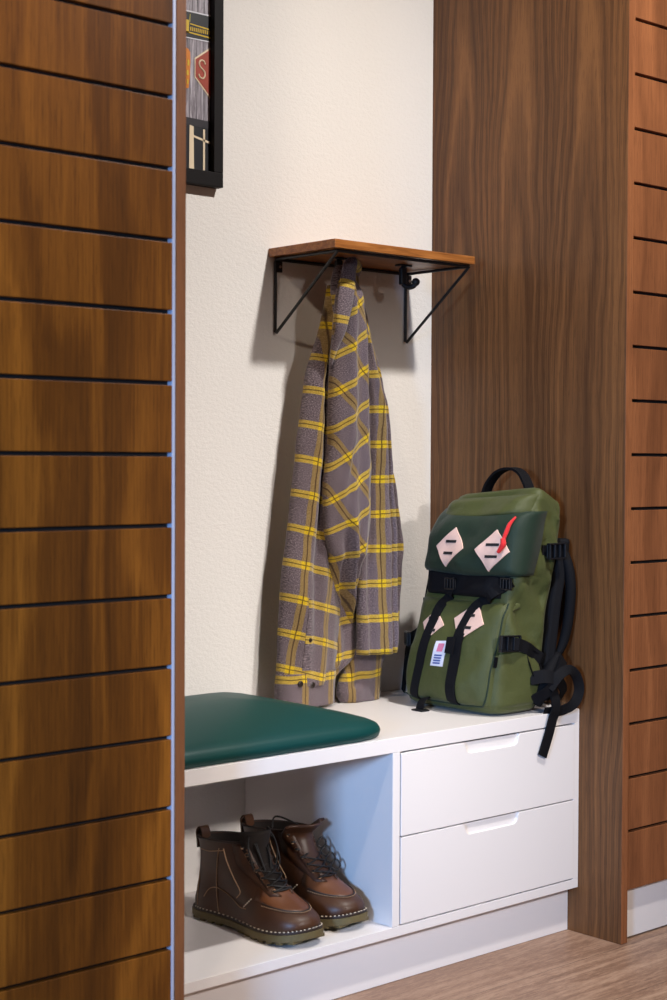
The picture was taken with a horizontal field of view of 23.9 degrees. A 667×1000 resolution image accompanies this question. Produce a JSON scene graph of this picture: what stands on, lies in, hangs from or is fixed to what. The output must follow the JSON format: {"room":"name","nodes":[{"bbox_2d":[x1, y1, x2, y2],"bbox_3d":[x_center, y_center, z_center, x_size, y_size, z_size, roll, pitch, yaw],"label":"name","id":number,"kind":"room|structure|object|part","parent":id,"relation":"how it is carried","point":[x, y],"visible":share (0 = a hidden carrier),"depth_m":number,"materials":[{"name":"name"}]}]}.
{"room":"entryway","nodes":[
{"label":"entryway","id":0,"kind":"room"},
{"bbox_2d":[184,0,432,893],"bbox_3d":[-0.610,-0.379,2.788,6.900,2.600,0.120,-1,2,-42],"label":"wall","id":1,"kind":"structure","parent":0,"point":[328,104],"depth_m":3.16,"materials":[{"name":"paint"}]},
{"bbox_2d":[186,0,223,188],"bbox_3d":[-0.363,-0.874,2.900,0.390,0.554,0.020,-1,2,-42],"label":"framed picture","id":2,"kind":"object","parent":1,"relation":"attached to","point":[204,18],"visible":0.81,"depth_m":3.01,"materials":[{"name":"black"}]},
{"bbox_2d":[186,0,209,170],"bbox_3d":[-0.364,-0.875,2.905,0.340,0.498,0.008,-1,2,-42],"label":"print","id":3,"kind":"object","parent":2,"relation":"attached to","point":[197,11],"depth_m":3.00,"materials":[{"name":"multicoloured paper"}]},
{"bbox_2d":[269,238,474,343],"bbox_3d":[0.085,-0.416,3.192,0.396,0.169,0.198,-1,2,-42],"label":"wall shelf","id":4,"kind":"object","parent":1,"relation":"attached to","point":[373,256],"visible":0.79,"depth_m":3.14,"materials":[{"name":"brown wood"}]},
{"bbox_3d":[-0.109,-0.467,3.149,0.017,0.024,0.003,-1,2,-42],"label":"mounting plate","id":5,"kind":"part","parent":4,"relation":"part of","materials":[{"name":"black metal"}]},
{"bbox_2d":[330,257,346,266],"bbox_3d":[0.020,-0.457,3.131,0.034,0.052,0.044,-1,2,-42],"label":"coat hook","id":6,"kind":"object","parent":4,"relation":"attached to","point":[338,260],"visible":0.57,"depth_m":3.13,"materials":[{"name":"black metal"}]},
{"bbox_3d":[0.010,-0.459,3.139,0.015,0.036,0.010,-1,2,-42],"label":"stem","id":7,"kind":"part","parent":6,"relation":"part of","materials":[{"name":"black metal"}]},
{"bbox_2d":[274,257,403,706],"bbox_3d":[0.033,-0.033,3.170,0.341,0.894,0.123,-1,2,-42],"label":"shirt","id":8,"kind":"object","parent":6,"relation":"hanging from","point":[341,579],"visible":0.99,"depth_m":3.12,"materials":[{"name":"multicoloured fabric"}]},
{"bbox_3d":[0.031,-0.097,3.164,0.091,0.692,0.140,0,1,6],"label":"panel","id":9,"kind":"part","parent":8,"relation":"part of","materials":[{"name":"grey fabric"}]},
{"bbox_3d":[0.088,-0.043,3.195,0.125,0.714,0.050,-1,2,-42],"label":"panel","id":10,"kind":"part","parent":8,"relation":"part of","materials":[{"name":"grey fabric"}]},
{"bbox_3d":[0.089,-0.073,3.238,0.165,0.723,0.046,-1,2,-42],"label":"panel","id":11,"kind":"part","parent":8,"relation":"part of","materials":[{"name":"grey fabric"}]},
{"bbox_3d":[0.082,-0.480,3.191,0.362,0.006,0.192,-1,2,-42],"label":"wire rail","id":12,"kind":"part","parent":4,"relation":"part of","materials":[{"name":"black metal"}]},
{"bbox_2d":[395,264,419,289],"bbox_3d":[0.153,-0.459,3.243,0.034,0.052,0.044,-1,2,-42],"label":"coat hook","id":13,"kind":"object","parent":4,"relation":"attached to","point":[402,270],"visible":1,"depth_m":3.24,"materials":[{"name":"black metal"}]},
{"bbox_3d":[0.143,-0.462,3.251,0.015,0.036,0.010,-1,2,-42],"label":"stem","id":14,"kind":"part","parent":13,"relation":"part of","materials":[{"name":"black metal"}]},
{"bbox_3d":[0.144,-0.483,3.250,0.032,0.003,0.020,-1,2,-42],"label":"plate","id":15,"kind":"part","parent":13,"relation":"part of","materials":[{"name":"black metal"}]},
{"bbox_3d":[0.156,-0.458,3.245,0.039,0.049,0.011,1,2,29],"label":"arm","id":16,"kind":"part","parent":13,"relation":"part of","materials":[{"name":"black metal"}]},
{"bbox_3d":[0.169,-0.448,3.238,0.017,0.017,0.017,-1,2,-42],"label":"knob","id":17,"kind":"part","parent":13,"relation":"part of","materials":[{"name":"black metal"}]},
{"bbox_3d":[0.161,-0.472,3.390,0.017,0.024,0.003,-1,2,-42],"label":"mounting plate","id":18,"kind":"part","parent":4,"relation":"part of","materials":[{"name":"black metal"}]},
{"bbox_2d":[333,925,666,999],"bbox_3d":[0.954,0.946,1.058,6.900,0.050,4.600,-1,2,-42],"label":"floor","id":19,"kind":"structure","parent":0,"point":[566,964],"depth_m":2.89,"materials":[{"name":"brown wood"}]},
{"bbox_2d":[0,0,185,999],"bbox_3d":[-0.862,-0.362,2.129,1.247,2.495,0.530,-1,2,-42],"label":"wood panel","id":20,"kind":"object","parent":19,"relation":"on","point":[93,92],"visible":1,"depth_m":2.25,"materials":[{"name":"brown wood"}]},
{"bbox_3d":[-0.403,-0.370,2.538,0.017,2.495,0.530,-1,2,-42],"label":"panel","id":21,"kind":"part","parent":20,"relation":"part of","materials":[{"name":"brown wood"}]},
{"bbox_2d":[184,689,578,999],"bbox_3d":[-0.042,0.644,2.958,1.051,0.449,0.423,-1,2,-42],"label":"storage bench","id":22,"kind":"object","parent":19,"relation":"on","point":[457,840],"visible":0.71,"depth_m":2.90,"materials":[{"name":"white paint"}]},
{"bbox_2d":[192,825,324,945],"bbox_3d":[-0.139,0.672,2.799,0.301,0.181,0.104,2,2,44],"label":"boot","id":23,"kind":"object","parent":22,"relation":"on","point":[240,886],"visible":1,"depth_m":2.77,"materials":[{"name":"brown leather"}]},
{"bbox_2d":[185,692,379,768],"bbox_3d":[-0.229,0.386,2.780,0.537,0.073,0.411,-1,2,-42],"label":"seat cushion","id":24,"kind":"object","parent":22,"relation":"on","point":[220,727],"visible":0.58,"depth_m":2.68,"materials":[{"name":"teal leather"}]},
{"bbox_2d":[240,813,368,928],"bbox_3d":[-0.058,0.671,2.898,0.108,0.176,0.300,-1,2,-42],"label":"boot","id":25,"kind":"object","parent":22,"relation":"on","point":[337,904],"visible":0.7,"depth_m":2.85,"materials":[{"name":"brown leather"}]},
{"bbox_3d":[-0.043,0.768,2.962,1.051,0.018,0.422,-1,2,-42],"label":"panel","id":26,"kind":"part","parent":22,"relation":"part of","materials":[{"name":"white paint"}]},
{"bbox_3d":[0.296,0.679,2.985,0.479,0.156,0.010,-1,2,-42],"label":"drawer","id":27,"kind":"part","parent":22,"relation":"part of","materials":[{"name":"white paint"}]},
{"bbox_3d":[0.297,0.524,2.981,0.479,0.149,0.010,-1,2,-42],"label":"drawer","id":28,"kind":"part","parent":22,"relation":"part of","materials":[{"name":"white paint"}]},
{"bbox_2d":[401,467,583,757],"bbox_3d":[0.271,0.217,3.180,0.273,0.566,0.402,-1,2,-42],"label":"backpack","id":29,"kind":"object","parent":22,"relation":"on","point":[484,640],"visible":1,"depth_m":3.09,"materials":[{"name":"green fabric"}]},
{"bbox_3d":[0.196,0.165,3.258,0.006,0.086,0.032,0,1,-18],"label":"cord","id":30,"kind":"part","parent":29,"relation":"part of","materials":[{"name":"black fabric"}]},
{"bbox_3d":[0.353,-0.036,3.190,0.030,0.061,0.129,-1,2,-42],"label":"carry handle","id":31,"kind":"part","parent":29,"relation":"part of","materials":[{"name":"black fabric"}]},
{"bbox_3d":[0.339,0.058,3.044,0.033,0.054,0.010,-1,2,-31],"label":"zip pull","id":32,"kind":"part","parent":29,"relation":"part of","materials":[{"name":"red fabric"}]},
{"bbox_3d":[0.344,0.596,3.302,0.016,0.313,0.422,-1,2,-42],"label":"panel","id":33,"kind":"part","parent":22,"relation":"part of","materials":[{"name":"white paint"}]},
{"bbox_2d":[430,0,666,944],"bbox_3d":[0.745,-0.390,3.560,0.950,2.495,0.531,-1,2,-42],"label":"wood wall panel","id":34,"kind":"object","parent":19,"relation":"on","point":[549,352],"visible":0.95,"depth_m":3.14,"materials":[{"name":"brown wood"}]},
{"bbox_3d":[0.925,-0.435,3.373,0.928,2.388,0.012,-1,2,-42],"label":"door","id":35,"kind":"part","parent":34,"relation":"part of","materials":[{"name":"brown wood"}]}
]}

